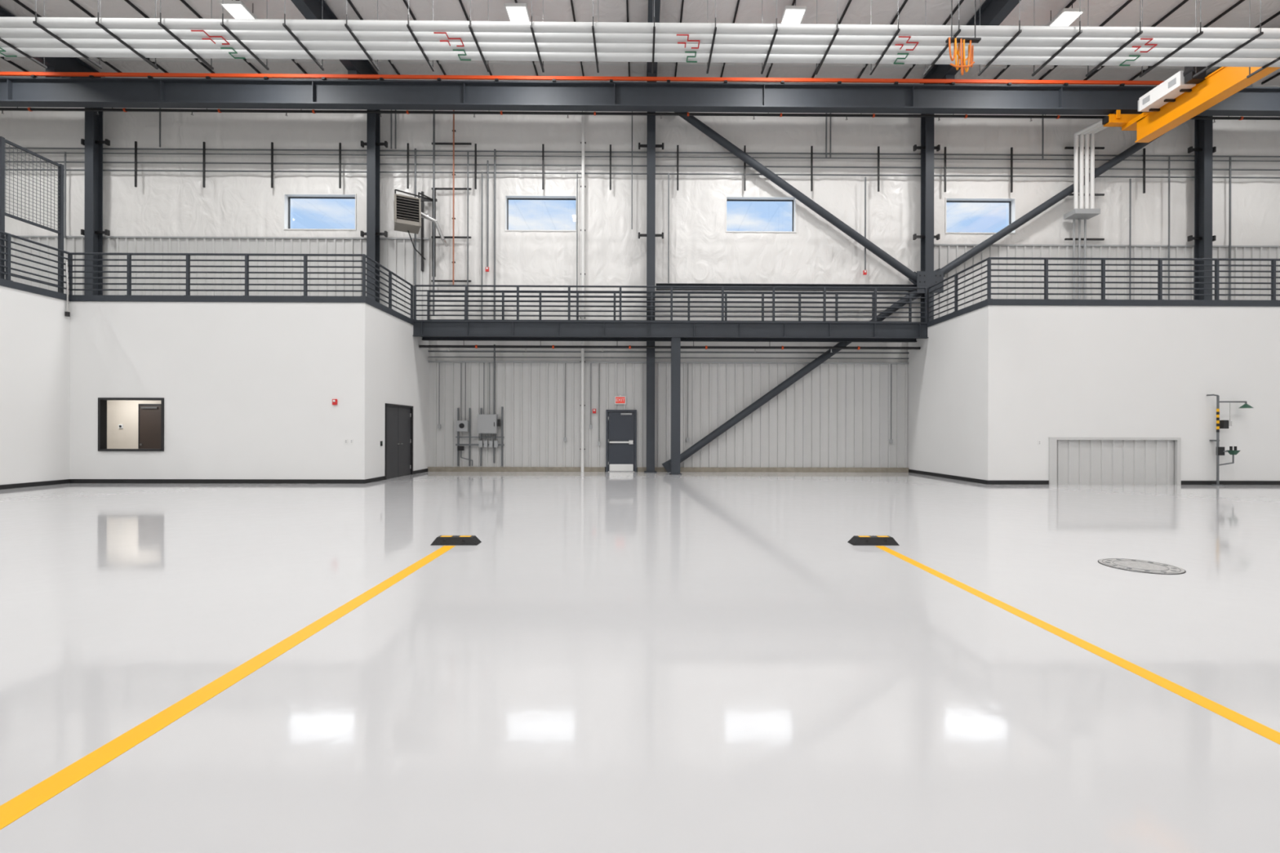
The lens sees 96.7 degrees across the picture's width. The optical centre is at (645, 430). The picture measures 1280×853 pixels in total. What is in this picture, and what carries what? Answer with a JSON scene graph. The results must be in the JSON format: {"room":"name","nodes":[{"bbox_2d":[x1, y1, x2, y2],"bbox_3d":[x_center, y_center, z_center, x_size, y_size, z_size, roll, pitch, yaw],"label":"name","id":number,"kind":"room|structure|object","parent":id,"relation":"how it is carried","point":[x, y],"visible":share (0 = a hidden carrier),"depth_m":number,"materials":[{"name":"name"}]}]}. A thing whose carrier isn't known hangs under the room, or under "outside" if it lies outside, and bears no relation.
{"room":"factory floor","nodes":[
{"label":"factory floor","id":0,"kind":"room"},
{"bbox_2d":[106,400,160,448],"bbox_3d":[-14.754,-0.082,16.609,5.800,3.000,2.050,0,0,-1],"label":"wall","id":1,"kind":"structure","parent":0,"point":[125,412],"depth_m":17.52,"materials":[{"name":"beige paint"}]},
{"bbox_2d":[118,424,123,428],"bbox_3d":[-16.132,-0.145,17.499,0.120,0.120,0.045,0,0,-1],"label":"thermostat","id":2,"kind":"object","parent":1,"relation":"attached to","point":[120,426],"visible":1,"depth_m":17.49,"materials":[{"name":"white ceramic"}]},
{"bbox_2d":[137,404,160,448],"bbox_3d":[-15.133,0.292,17.471,0.900,2.250,0.120,0,0,-1],"label":"door","id":3,"kind":"structure","parent":1,"relation":"in","point":[148,415],"depth_m":17.47,"materials":[{"name":"black metal"}]},
{"bbox_2d":[0,278,413,324],"bbox_3d":[-16.783,-3.602,5.980,18.530,0.170,28.270,0,0,-1],"label":"floor","id":4,"kind":"structure","parent":0,"point":[4,282],"depth_m":15.43,"materials":[{"name":"metal"}]},
{"bbox_2d":[0,136,63,293],"bbox_3d":[-15.744,-5.435,14.620,0.080,3.500,1.510,0,0,-1],"label":"gate","id":5,"kind":"object","parent":4,"relation":"on","point":[2,140],"visible":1,"depth_m":14.60,"materials":[{"name":"metal"}]},
{"bbox_2d":[64,260,70,316],"bbox_3d":[-15.550,-3.835,15.307,0.108,1.501,0.100,0,0,-1],"label":"pipe","id":6,"kind":"object","parent":4,"relation":"hanging from","point":[67,313],"visible":1,"depth_m":15.28,"materials":[{"name":"silver metal"}]},
{"bbox_2d":[80,107,110,294],"bbox_3d":[-19.197,-7.692,19.823,0.900,8.000,0.480,0,0,-1],"label":"steel column","id":7,"kind":"structure","parent":4,"relation":"on","point":[93,232],"depth_m":19.80,"materials":[{"name":"black metal"}]},
{"bbox_2d":[0,231,413,319],"bbox_3d":[-13.101,-4.265,13.836,6.168,1.172,14.729,0,0,41],"label":"railing","id":8,"kind":"object","parent":4,"relation":"on","point":[7,253],"visible":0.98,"depth_m":15.49,"materials":[{"name":"metal"}]},
{"bbox_2d":[360,109,387,302],"bbox_3d":[-9.508,-7.671,19.913,0.900,8.000,0.480,0,0,-1],"label":"steel column","id":9,"kind":"structure","parent":4,"relation":"on","point":[373,144],"depth_m":19.71,"materials":[{"name":"black metal"}]},
{"bbox_2d":[412,320,928,342],"bbox_3d":[0.869,-3.378,19.289,17.080,0.540,0.920,0,0,-1],"label":"steel beam","id":10,"kind":"object","parent":4,"relation":"attached to","point":[428,330],"visible":1,"depth_m":18.89,"materials":[{"name":"metal"}]},
{"bbox_2d":[413,284,927,321],"bbox_3d":[0.875,-4.234,18.889,17.120,1.172,0.100,0,0,-1],"label":"walkway railing","id":11,"kind":"object","parent":10,"relation":"on","point":[517,286],"visible":1,"depth_m":18.87,"materials":[{"name":"metal"}]},
{"bbox_2d":[4,235,429,319],"bbox_3d":[-16.925,-5.272,20.089,18.500,3.170,0.090,0,0,-1],"label":"railing","id":12,"kind":"object","parent":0,"point":[396,254],"visible":0.56,"depth_m":20.12,"materials":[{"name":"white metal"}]},
{"bbox_2d":[69,301,367,479],"bbox_3d":[-11.622,-1.041,15.538,7.960,4.930,0.150,0,0,-1],"label":"wall","id":13,"kind":"structure","parent":0,"point":[248,389],"depth_m":15.47,"materials":[{"name":"paint"}]},
{"bbox_2d":[97,397,164,451],"bbox_3d":[-13.944,-0.176,15.502,1.760,1.450,0.220,0,0,-1],"label":"window","id":14,"kind":"structure","parent":13,"relation":"in","point":[102,402],"depth_m":15.42,"materials":[{"name":"black metal"}]},
{"bbox_2d":[332,399,337,404],"bbox_3d":[-8.442,-0.789,15.458,0.120,0.160,0.070,0,0,-1],"label":"fire alarm strobe","id":15,"kind":"object","parent":13,"relation":"attached to","point":[334,401],"visible":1,"depth_m":15.44,"materials":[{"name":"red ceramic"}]},
{"bbox_2d":[367,303,428,479],"bbox_3d":[-7.739,-1.032,17.924,0.150,4.930,4.550,0,0,-1],"label":"wall","id":16,"kind":"structure","parent":0,"point":[397,369],"depth_m":17.32,"materials":[{"name":"paint"}]},
{"bbox_2d":[0,468,427,489],"bbox_3d":[-11.532,1.370,5.979,7.974,0.110,28.170,0,0,-1],"label":"baseboard","id":17,"kind":"structure","parent":16,"relation":"attached to","point":[380,478],"depth_m":15.45,"materials":[{"name":"black rubber"}]},
{"bbox_2d":[384,403,413,479],"bbox_3d":[-7.727,0.308,17.749,0.176,2.250,2.040,0,0,-1],"label":"door","id":18,"kind":"structure","parent":16,"relation":"in","point":[398,452],"depth_m":17.78,"materials":[{"name":"black metal"}]},
{"bbox_2d":[418,339,920,352],"bbox_3d":[0.867,-2.898,19.359,17.040,0.400,0.120,0,0,-1],"label":"pipe","id":19,"kind":"object","parent":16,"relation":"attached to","point":[476,346],"visible":0.91,"depth_m":19.32,"materials":[{"name":"black metal"}]},
{"bbox_2d":[0,471,1279,852],"bbox_3d":[-0.062,1.549,6.350,52.000,0.202,28.700,0,0,-1],"label":"floor","id":20,"kind":"structure","parent":0,"point":[620,662],"depth_m":3.50,"materials":[{"name":"white concrete"}]},
{"bbox_2d":[0,285,70,484],"bbox_3d":[-15.568,-1.049,3.716,0.150,4.930,23.720,0,0,-1],"label":"wall","id":21,"kind":"structure","parent":20,"relation":"on","point":[35,329],"depth_m":14.51,"materials":[{"name":"white paint"}]},
{"bbox_2d":[430,535,480,545],"bbox_3d":[-2.421,1.394,7.288,0.588,0.101,0.218,0,0,-1],"label":"wheel stop","id":22,"kind":"object","parent":20,"relation":"on","point":[442,540],"visible":1,"depth_m":7.20,"materials":[{"name":"black rubber"}]},
{"bbox_2d":[579,111,586,471],"bbox_3d":[-2.205,-5.105,20.110,0.180,13.100,0.120,0,0,-1],"label":"drain pipe","id":23,"kind":"object","parent":20,"relation":"on","point":[583,186],"visible":0.8,"depth_m":20.06,"materials":[{"name":"white metal"}]},
{"bbox_2d":[638,111,663,472],"bbox_3d":[0.196,-5.100,20.003,0.900,13.100,0.480,0,0,-1],"label":"steel column","id":24,"kind":"structure","parent":20,"relation":"on","point":[651,235],"depth_m":19.80,"materials":[{"name":"black metal"}]},
{"bbox_2d":[428,350,909,359],"bbox_3d":[0.859,-2.703,20.179,17.040,0.250,0.060,0,0,-1],"label":"conduit","id":25,"kind":"object","parent":24,"relation":"attached to","point":[460,351],"visible":1,"depth_m":20.16,"materials":[{"name":"grey metal"}]},
{"bbox_2d":[427,466,908,472],"bbox_3d":[0.849,1.372,20.294,17.080,0.160,0.230,0,0,-1],"label":"concrete curb","id":26,"kind":"object","parent":20,"relation":"on","point":[429,468],"visible":1,"depth_m":20.19,"materials":[{"name":"grey concrete"}]},
{"bbox_2d":[428,360,908,467],"bbox_3d":[0.854,-0.583,20.254,17.080,3.750,0.090,0,0,-1],"label":"corrugated wall","id":27,"kind":"structure","parent":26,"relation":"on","point":[837,415],"depth_m":20.28,"materials":[{"name":"white metal"}]},
{"bbox_2d":[437,362,440,428],"bbox_3d":[-7.284,-1.256,20.119,0.100,2.320,0.060,0,0,-1],"label":"conduit","id":28,"kind":"object","parent":27,"relation":"attached to","point":[438,425],"visible":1,"depth_m":20.11,"materials":[{"name":"grey metal"}]},
{"bbox_2d":[455,362,504,466],"bbox_3d":[-5.834,-0.588,20.002,1.700,3.650,0.310,0,0,-1],"label":"electrical panel","id":29,"kind":"object","parent":27,"relation":"attached to","point":[486,424],"visible":1,"depth_m":20.02,"materials":[{"name":"grey metal"}]},
{"bbox_2d":[493,344,495,462],"bbox_3d":[-5.334,-0.962,20.116,0.057,4.200,0.060,0,0,-1],"label":"conduit","id":30,"kind":"object","parent":29,"relation":"attached to","point":[494,434],"visible":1,"depth_m":20.10,"materials":[{"name":"grey metal"}]},
{"bbox_2d":[563,363,566,441],"bbox_3d":[-2.834,-1.021,20.160,0.100,2.770,0.060,0,0,-1],"label":"conduit","id":31,"kind":"object","parent":27,"relation":"attached to","point":[565,437],"visible":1,"depth_m":20.15,"materials":[{"name":"grey metal"}]},
{"bbox_2d":[589,363,591,428],"bbox_3d":[-1.934,-1.244,20.168,0.100,2.320,0.060,0,0,-1],"label":"conduit","id":32,"kind":"object","parent":27,"relation":"attached to","point":[590,424],"visible":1,"depth_m":20.16,"materials":[{"name":"grey metal"}]},
{"bbox_2d":[614,395,626,404],"bbox_3d":[-0.884,-1.112,20.198,0.400,0.320,0.129,0,0,-1],"label":"exit sign","id":33,"kind":"object","parent":27,"relation":"attached to","point":[620,399],"visible":1,"depth_m":20.14,"materials":[{"name":"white plastic"}]},
{"bbox_2d":[686,363,688,441],"bbox_3d":[1.515,-1.012,20.200,0.100,2.770,0.060,0,0,-1],"label":"conduit","id":34,"kind":"object","parent":27,"relation":"attached to","point":[687,437],"visible":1,"depth_m":20.19,"materials":[{"name":"grey metal"}]},
{"bbox_2d":[889,364,893,443],"bbox_3d":[8.765,-0.971,20.267,0.100,2.820,0.060,0,0,-1],"label":"conduit","id":35,"kind":"object","parent":27,"relation":"attached to","point":[891,439],"visible":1,"depth_m":20.26,"materials":[{"name":"grey metal"}]},
{"bbox_2d":[669,337,681,475],"bbox_3d":[1.016,-0.828,19.020,0.380,4.560,0.380,0,0,-1],"label":"support post","id":36,"kind":"object","parent":20,"relation":"on","point":[675,341],"visible":1,"depth_m":18.87,"materials":[{"name":"metal"}]},
{"bbox_2d":[662,285,924,472],"bbox_3d":[5.229,-1.839,20.049,9.284,6.750,0.260,0,0,-1],"label":"diagonal brace","id":37,"kind":"object","parent":20,"relation":"on","point":[823,357],"visible":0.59,"depth_m":19.94,"materials":[{"name":"paint"}]},
{"bbox_2d":[847,535,898,545],"bbox_3d":[2.939,1.406,7.338,0.588,0.101,0.218,0,0,-1],"label":"wheel stop","id":38,"kind":"object","parent":20,"relation":"on","point":[855,540],"visible":1,"depth_m":7.25,"materials":[{"name":"black rubber"}]},
{"bbox_2d":[1097,558,1186,574],"bbox_3d":[5.350,1.456,6.150,0.720,0.011,0.720,0,0,-1],"label":"manhole cover","id":39,"kind":"object","parent":20,"relation":"on","point":[1131,565],"visible":1,"depth_m":6.12,"materials":[{"name":"grey metal"}]},
{"bbox_2d":[1206,394,1253,485],"bbox_3d":[15.991,0.240,15.492,1.028,2.490,0.391,0,0,5],"label":"shower","id":40,"kind":"object","parent":20,"relation":"on","point":[1220,451],"visible":1,"depth_m":15.51,"materials":[{"name":"grey metal"}]},
{"bbox_2d":[0,75,1279,471],"bbox_3d":[-0.178,-5.550,20.522,52.000,14.000,0.354,0,0,-1],"label":"wall","id":41,"kind":"structure","parent":0,"point":[162,203],"depth_m":20.38,"materials":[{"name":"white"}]},
{"bbox_2d":[283,193,356,230],"bbox_3d":[-11.582,-7.806,20.419,2.570,1.290,0.350,0,0,-1],"label":"window","id":42,"kind":"structure","parent":41,"relation":"in","point":[286,197],"depth_m":20.33,"materials":[{"name":"white metal"}]},
{"bbox_2d":[504,194,576,231],"bbox_3d":[-3.728,-7.788,20.491,2.580,1.290,0.350,0,0,-1],"label":"window","id":43,"kind":"structure","parent":41,"relation":"in","point":[507,197],"depth_m":20.43,"materials":[{"name":"white metal"}]},
{"bbox_2d":[605,409,636,471],"bbox_3d":[-0.848,0.348,20.248,1.080,2.200,0.290,0,0,-1],"label":"door","id":44,"kind":"structure","parent":41,"relation":"in","point":[620,426],"depth_m":20.16,"materials":[{"name":"metal"}]},
{"bbox_2d":[725,195,795,232],"bbox_3d":[4.147,-7.771,20.564,2.530,1.290,0.350,0,0,-1],"label":"window","id":45,"kind":"structure","parent":41,"relation":"in","point":[748,198],"depth_m":20.46,"materials":[{"name":"white metal"}]},
{"bbox_2d":[431,142,1104,282],"bbox_3d":[4.430,-7.725,20.267,24.000,4.930,0.050,0,0,-1],"label":"channel","id":46,"kind":"object","parent":41,"relation":"attached to","point":[461,144],"visible":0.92,"depth_m":20.15,"materials":[{"name":"black metal"}]},
{"bbox_2d":[393,188,448,276],"bbox_3d":[-7.757,-7.017,19.451,1.191,3.100,1.897,0,0,27],"label":"heater","id":47,"kind":"object","parent":46,"relation":"attached to","point":[409,215],"visible":1,"depth_m":19.06,"materials":[{"name":"grey metal"}]},
{"bbox_2d":[432,110,435,314],"bbox_3d":[-7.469,-7.766,20.097,0.067,7.400,0.070,0,0,-1],"label":"conduit","id":48,"kind":"object","parent":46,"relation":"attached to","point":[433,114],"visible":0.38,"depth_m":20.07,"materials":[{"name":"grey metal"}]},
{"bbox_2d":[452,110,455,284],"bbox_3d":[-6.768,-8.315,20.100,0.112,6.300,0.076,0,0,-1],"label":"gas pipe","id":49,"kind":"object","parent":46,"relation":"attached to","point":[453,130],"visible":0.79,"depth_m":20.07,"materials":[{"name":"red metal"}]},
{"bbox_2d":[466,151,468,319],"bbox_3d":[-6.271,-6.864,20.108,0.048,6.000,0.050,0,0,-1],"label":"conduit","id":50,"kind":"object","parent":46,"relation":"attached to","point":[467,152],"visible":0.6,"depth_m":20.09,"materials":[{"name":"metal"}]},
{"bbox_2d":[5,141,1279,193],"bbox_3d":[-0.166,-9.350,20.211,52.000,1.600,0.093,0,0,-1],"label":"pipes","id":51,"kind":"object","parent":46,"relation":"attached to","point":[135,148],"visible":0.91,"depth_m":20.20,"materials":[{"name":"black metal"}]},
{"bbox_2d":[64,151,66,237],"bbox_3d":[-20.367,-8.295,19.977,0.048,3.000,0.050,0,0,-1],"label":"conduit","id":52,"kind":"object","parent":51,"relation":"attached to","point":[64,152],"visible":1,"depth_m":19.96,"materials":[{"name":"grey metal"}]},
{"bbox_2d":[159,107,160,147],"bbox_3d":[-17.062,-10.738,20.008,0.048,1.500,0.050,0,0,-1],"label":"conduit","id":53,"kind":"object","parent":51,"relation":"attached to","point":[159,108],"visible":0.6,"depth_m":20.00,"materials":[{"name":"grey metal"}]},
{"bbox_2d":[390,109,391,148],"bbox_3d":[-8.963,-10.720,20.083,0.048,1.500,0.050,0,0,-1],"label":"conduit","id":54,"kind":"object","parent":51,"relation":"attached to","point":[391,109],"visible":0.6,"depth_m":20.06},
{"bbox_2d":[395,109,396,148],"bbox_3d":[-8.813,-10.719,20.084,0.048,1.500,0.050,0,0,-1],"label":"conduit","id":55,"kind":"object","parent":51,"relation":"attached to","point":[396,109],"visible":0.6,"depth_m":20.09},
{"bbox_2d":[413,148,416,284],"bbox_3d":[-8.120,-7.568,20.091,0.067,4.800,0.070,0,0,-1],"label":"conduit","id":56,"kind":"object","parent":51,"relation":"attached to","point":[415,234],"visible":0.77,"depth_m":20.07,"materials":[{"name":"grey metal"}]},
{"bbox_2d":[480,171,483,319],"bbox_3d":[-5.772,-6.513,20.112,0.048,5.300,0.050,0,0,-1],"label":"conduit","id":57,"kind":"object","parent":51,"relation":"attached to","point":[482,171],"visible":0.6,"depth_m":20.09,"materials":[{"name":"grey metal"}]},
{"bbox_2d":[486,160,488,266],"bbox_3d":[-5.569,-7.687,20.114,0.057,3.750,0.060,0,0,-1],"label":"conduit","id":58,"kind":"object","parent":51,"relation":"attached to","point":[487,172],"visible":1,"depth_m":20.09,"materials":[{"name":"grey metal"}]},
{"bbox_2d":[493,148,496,319],"bbox_3d":[-5.321,-6.862,20.116,0.065,6.200,0.068,0,0,-1],"label":"conduit","id":59,"kind":"object","parent":51,"relation":"attached to","point":[495,149],"visible":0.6,"depth_m":20.09,"materials":[{"name":"metal"}]},
{"bbox_2d":[576,172,577,290],"bbox_3d":[-2.412,-6.505,20.143,0.038,5.300,0.040,0,0,-1],"label":"conduit","id":60,"kind":"object","parent":51,"relation":"attached to","point":[576,172],"visible":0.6,"depth_m":20.13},
{"bbox_2d":[631,111,632,229],"bbox_3d":[-0.466,-9.301,20.161,0.038,4.300,0.040,0,0,-1],"label":"conduit","id":61,"kind":"object","parent":51,"relation":"attached to","point":[632,112],"visible":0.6,"depth_m":20.14,"materials":[{"name":"grey metal"}]},
{"bbox_2d":[667,173,669,283],"bbox_3d":[0.829,-7.198,20.173,0.042,3.900,0.044,0,0,-1],"label":"conduit","id":62,"kind":"object","parent":51,"relation":"attached to","point":[668,173],"visible":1,"depth_m":20.16,"materials":[{"name":"grey metal"}]},
{"bbox_2d":[825,112,826,157],"bbox_3d":[6.436,-10.586,20.225,0.048,1.700,0.050,0,0,-1],"label":"conduit","id":63,"kind":"object","parent":51,"relation":"attached to","point":[825,113],"visible":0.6,"depth_m":20.21,"materials":[{"name":"grey metal"}]},
{"bbox_2d":[829,112,831,157],"bbox_3d":[6.587,-10.585,20.227,0.048,1.700,0.050,0,0,-1],"label":"conduit","id":64,"kind":"object","parent":51,"relation":"attached to","point":[830,113],"visible":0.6,"depth_m":20.22,"materials":[{"name":"grey metal"}]},
{"bbox_2d":[864,177,866,270],"bbox_3d":[7.829,-7.383,20.238,0.053,3.300,0.056,0,0,-1],"label":"conduit","id":65,"kind":"object","parent":51,"relation":"attached to","point":[864,177],"visible":1,"depth_m":20.22,"materials":[{"name":"grey metal"}]},
{"bbox_2d":[862,270,866,275],"bbox_3d":[7.825,-5.643,20.258,0.120,0.160,0.070,0,0,-1],"label":"fire alarm strobe","id":66,"kind":"object","parent":65,"relation":"attached to","point":[864,272],"visible":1,"depth_m":20.24,"materials":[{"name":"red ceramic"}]},
{"bbox_2d":[1041,114,1044,159],"bbox_3d":[14.186,-10.569,20.297,0.048,1.700,0.050,0,0,-1],"label":"conduit","id":67,"kind":"object","parent":51,"relation":"attached to","point":[1042,114],"visible":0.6,"depth_m":20.28,"materials":[{"name":"grey metal"}]},
{"bbox_2d":[1063,119,1108,298],"bbox_3d":[15.471,-7.628,19.702,1.031,5.825,1.263,0,0,-1],"label":"bundle","id":68,"kind":"object","parent":46,"relation":"attached to","point":[1081,213],"visible":0.91,"depth_m":19.85,"materials":[{"name":"grey metal"}]},
{"bbox_2d":[945,197,1016,233],"bbox_3d":[12.067,-7.753,20.637,2.550,1.290,0.350,0,0,-1],"label":"window","id":69,"kind":"structure","parent":41,"relation":"in","point":[1012,201],"depth_m":20.56,"materials":[{"name":"white metal"}]},
{"bbox_2d":[0,0,1279,85],"bbox_3d":[-0.031,-12.650,6.350,52.000,0.200,28.700,0,0,-1],"label":"ceiling","id":70,"kind":"structure","parent":0,"point":[931,12],"depth_m":17.20,"materials":[{"name":"white metal"}]},
{"bbox_2d":[219,0,257,18],"bbox_3d":[-11.524,-12.218,16.294,0.600,0.705,1.000,0,0,-1],"label":"light","id":71,"kind":"object","parent":70,"relation":"hanging from","point":[237,9],"visible":0.68,"depth_m":16.04,"materials":[{"name":"white plastic"}]},
{"bbox_2d":[504,0,530,21],"bbox_3d":[-3.625,-12.200,16.367,0.600,0.705,1.000,0,0,-1],"label":"light","id":72,"kind":"object","parent":70,"relation":"hanging from","point":[516,11],"visible":0.68,"depth_m":16.09,"materials":[{"name":"white plastic"}]},
{"bbox_2d":[0,0,1279,78],"bbox_3d":[-0.097,-10.598,12.984,44.000,3.895,1.530,0,0,-1],"label":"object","id":73,"kind":"structure","parent":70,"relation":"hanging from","point":[44,37],"depth_m":12.81,"materials":[{"name":"white metal"}]},
{"bbox_2d":[779,0,806,23],"bbox_3d":[4.225,-12.183,16.439,0.600,0.705,1.000,0,0,-1],"label":"light","id":74,"kind":"object","parent":70,"relation":"hanging from","point":[795,14],"visible":0.68,"depth_m":16.16,"materials":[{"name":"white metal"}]},
{"bbox_2d":[945,0,981,75],"bbox_3d":[6.747,-10.049,12.117,0.729,4.963,0.238,0,0,-6],"label":"cable","id":75,"kind":"object","parent":70,"relation":"hanging from","point":[959,50],"visible":1,"depth_m":12.07,"materials":[{"name":"orange plastic"}]},
{"bbox_2d":[1045,0,1084,26],"bbox_3d":[12.075,-12.166,16.512,0.600,0.705,1.000,0,0,-1],"label":"light","id":76,"kind":"object","parent":70,"relation":"hanging from","point":[1066,16],"visible":0.68,"depth_m":16.25,"materials":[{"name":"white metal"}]},
{"bbox_2d":[0,0,1279,84],"bbox_3d":[-0.429,-12.515,6.096,48.650,0.069,28.200,0,0,-1],"label":"roof","id":77,"kind":"structure","parent":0,"point":[18,2],"depth_m":17.24,"materials":[{"name":"black metal"}]},
{"bbox_2d":[0,6,101,77],"bbox_3d":[-19.059,-12.151,5.934,1.837,0.878,28.220,0,0,-1],"label":"rafter","id":78,"kind":"object","parent":77,"relation":"attached to","point":[62,64],"depth_m":18.79,"materials":[{"name":"black metal"}]},
{"bbox_2d":[290,0,379,79],"bbox_3d":[-9.369,-12.130,6.023,1.837,0.878,28.220,0,0,-1],"label":"rafter","id":79,"kind":"object","parent":77,"relation":"attached to","point":[310,9],"depth_m":16.77,"materials":[{"name":"black metal"}]},
{"bbox_2d":[0,67,1279,115],"bbox_3d":[-0.147,-11.105,18.569,52.000,1.130,0.400,0,0,-1],"label":"beam","id":80,"kind":"structure","parent":77,"relation":"hanging from","point":[51,91],"depth_m":18.52,"materials":[{"name":"metal"}]},
{"bbox_2d":[0,57,1279,71],"bbox_3d":[-0.077,-12.520,11.300,52.000,0.059,16.300,0,0,-1],"label":"rail","id":81,"kind":"object","parent":80,"relation":"attached to","point":[158,60],"depth_m":19.37,"materials":[{"name":"metal"}]},
{"bbox_2d":[1102,66,1279,142],"bbox_3d":[16.183,-9.914,6.950,1.890,1.200,23.960,0,0,-1],"label":"crane","id":82,"kind":"object","parent":80,"relation":"hanging from","point":[1181,97],"visible":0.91,"depth_m":16.70,"materials":[{"name":"yellow metal"}]},
{"bbox_2d":[646,0,660,81],"bbox_3d":[0.340,-12.108,6.113,1.837,0.878,28.220,0,0,-1],"label":"rafter","id":83,"kind":"object","parent":77,"relation":"attached to","point":[651,2],"depth_m":15.99,"materials":[{"name":"metal"}]},
{"bbox_2d":[922,0,1021,84],"bbox_3d":[10.090,-12.087,6.203,1.837,0.878,28.220,0,0,-1],"label":"rafter","id":84,"kind":"object","parent":77,"relation":"attached to","point":[993,12],"depth_m":16.61,"materials":[{"name":"black metal"}]},
{"bbox_2d":[907,306,985,479],"bbox_3d":[9.490,-0.994,18.084,0.150,4.930,4.550,0,0,-1],"label":"wall","id":85,"kind":"structure","parent":0,"point":[946,376],"depth_m":17.60,"materials":[{"name":"paint"}]},
{"bbox_2d":[927,298,1279,327],"bbox_3d":[17.616,-3.526,18.069,16.450,0.170,4.730,0,0,-1],"label":"floor","id":86,"kind":"structure","parent":0,"point":[988,301],"depth_m":15.67,"materials":[{"name":"metal"}]},
{"bbox_2d":[912,113,940,321],"bbox_3d":[9.951,-7.628,20.093,0.900,8.000,0.480,0,0,-1],"label":"steel column","id":87,"kind":"structure","parent":86,"relation":"on","point":[926,147],"depth_m":19.89,"materials":[{"name":"black metal"}]},
{"bbox_2d":[655,283,916,291],"bbox_3d":[5.076,-5.059,20.048,9.400,0.200,0.200,0,0,-1],"label":"beam","id":88,"kind":"structure","parent":87,"relation":"attached to","point":[656,284],"depth_m":20.02,"materials":[{"name":"metal"}]},
{"bbox_2d":[674,111,916,284],"bbox_3d":[5.198,-8.449,20.049,9.493,6.829,0.260,0,0,-1],"label":"diagonal brace","id":89,"kind":"object","parent":87,"relation":"attached to","point":[695,122],"visible":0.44,"depth_m":19.95,"materials":[{"name":"paint"}]},
{"bbox_2d":[916,271,943,293],"bbox_3d":[9.948,-5.203,19.858,0.920,0.750,0.050,0,0,-1],"label":"gusset plate","id":90,"kind":"object","parent":87,"relation":"attached to","point":[924,278],"visible":0.75,"depth_m":19.85,"materials":[{"name":"paint"}]},
{"bbox_2d":[934,134,1162,276],"bbox_3d":[14.858,-8.417,20.138,9.810,6.542,0.260,0,0,-1],"label":"diagonal brace","id":91,"kind":"object","parent":87,"relation":"attached to","point":[1135,148],"visible":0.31,"depth_m":20.03,"materials":[{"name":"paint"}]},
{"bbox_2d":[927,257,1279,321],"bbox_3d":[17.414,-4.198,17.412,16.010,1.172,3.360,0,0,-1],"label":"railing","id":92,"kind":"object","parent":86,"relation":"on","point":[1217,277],"visible":0.98,"depth_m":15.74,"materials":[{"name":"metal"}]},
{"bbox_2d":[1187,115,1216,299],"bbox_3d":[19.781,-7.606,20.184,0.900,8.000,0.480,0,0,-1],"label":"steel column","id":93,"kind":"structure","parent":86,"relation":"on","point":[1203,148],"depth_m":20.17,"materials":[{"name":"black metal"}]},
{"bbox_2d":[933,244,1279,319],"bbox_3d":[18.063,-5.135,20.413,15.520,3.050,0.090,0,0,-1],"label":"railing","id":94,"kind":"object","parent":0,"point":[944,254],"visible":0.34,"depth_m":20.41,"materials":[{"name":"white metal"}]},
{"bbox_2d":[1128,178,1131,299],"bbox_3d":[17.328,-6.762,20.326,0.048,4.500,0.050,0,0,-1],"label":"conduit","id":95,"kind":"object","parent":94,"relation":"attached to","point":[1130,212],"visible":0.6,"depth_m":20.31,"materials":[{"name":"grey metal"}]},
{"bbox_2d":[1168,156,1169,299],"bbox_3d":[18.728,-6.809,20.339,0.048,6.000,0.050,0,0,-1],"label":"conduit","id":96,"kind":"object","parent":94,"relation":"attached to","point":[1168,157],"visible":0.6,"depth_m":20.32,"materials":[{"name":"grey metal"}]},
{"bbox_2d":[1228,156,1231,299],"bbox_3d":[20.928,-6.804,20.359,0.057,6.000,0.060,0,0,-1],"label":"conduit","id":97,"kind":"object","parent":94,"relation":"attached to","point":[1229,171],"visible":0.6,"depth_m":20.35,"materials":[{"name":"grey metal"}]},
{"bbox_2d":[984,305,1279,480],"bbox_3d":[17.647,-0.976,15.809,16.420,4.930,0.150,0,0,-1],"label":"wall","id":98,"kind":"structure","parent":0,"point":[1051,371],"depth_m":15.70,"materials":[{"name":"paint"}]},
{"bbox_2d":[908,469,1279,484],"bbox_3d":[17.614,1.434,18.027,16.434,0.110,4.614,0,0,-1],"label":"baseboard","id":99,"kind":"structure","parent":98,"relation":"attached to","point":[940,475],"depth_m":15.71,"materials":[{"name":"black rubber"}]},
{"bbox_2d":[1048,437,1181,484],"bbox_3d":[12.934,0.828,15.705,3.640,1.300,0.110,0,0,-1],"label":"panel","id":100,"kind":"object","parent":98,"relation":"attached to","point":[1072,460],"visible":1,"depth_m":15.75,"materials":[{"name":"white metal"}]},
{"bbox_3d":[-26.145,-5.608,6.108,0.200,14.000,28.700,0,0,-1],"label":"wall","id":101,"kind":"structure","parent":0,"visible":0},
{"bbox_2d":[0,106,1279,123],"bbox_3d":[-0.157,-10.950,19.549,51.800,0.400,0.120,0,0,-1],"label":"pipe","id":102,"kind":"object","parent":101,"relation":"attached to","point":[124,109],"visible":0.87,"depth_m":19.50,"materials":[{"name":"black metal"}]}
]}

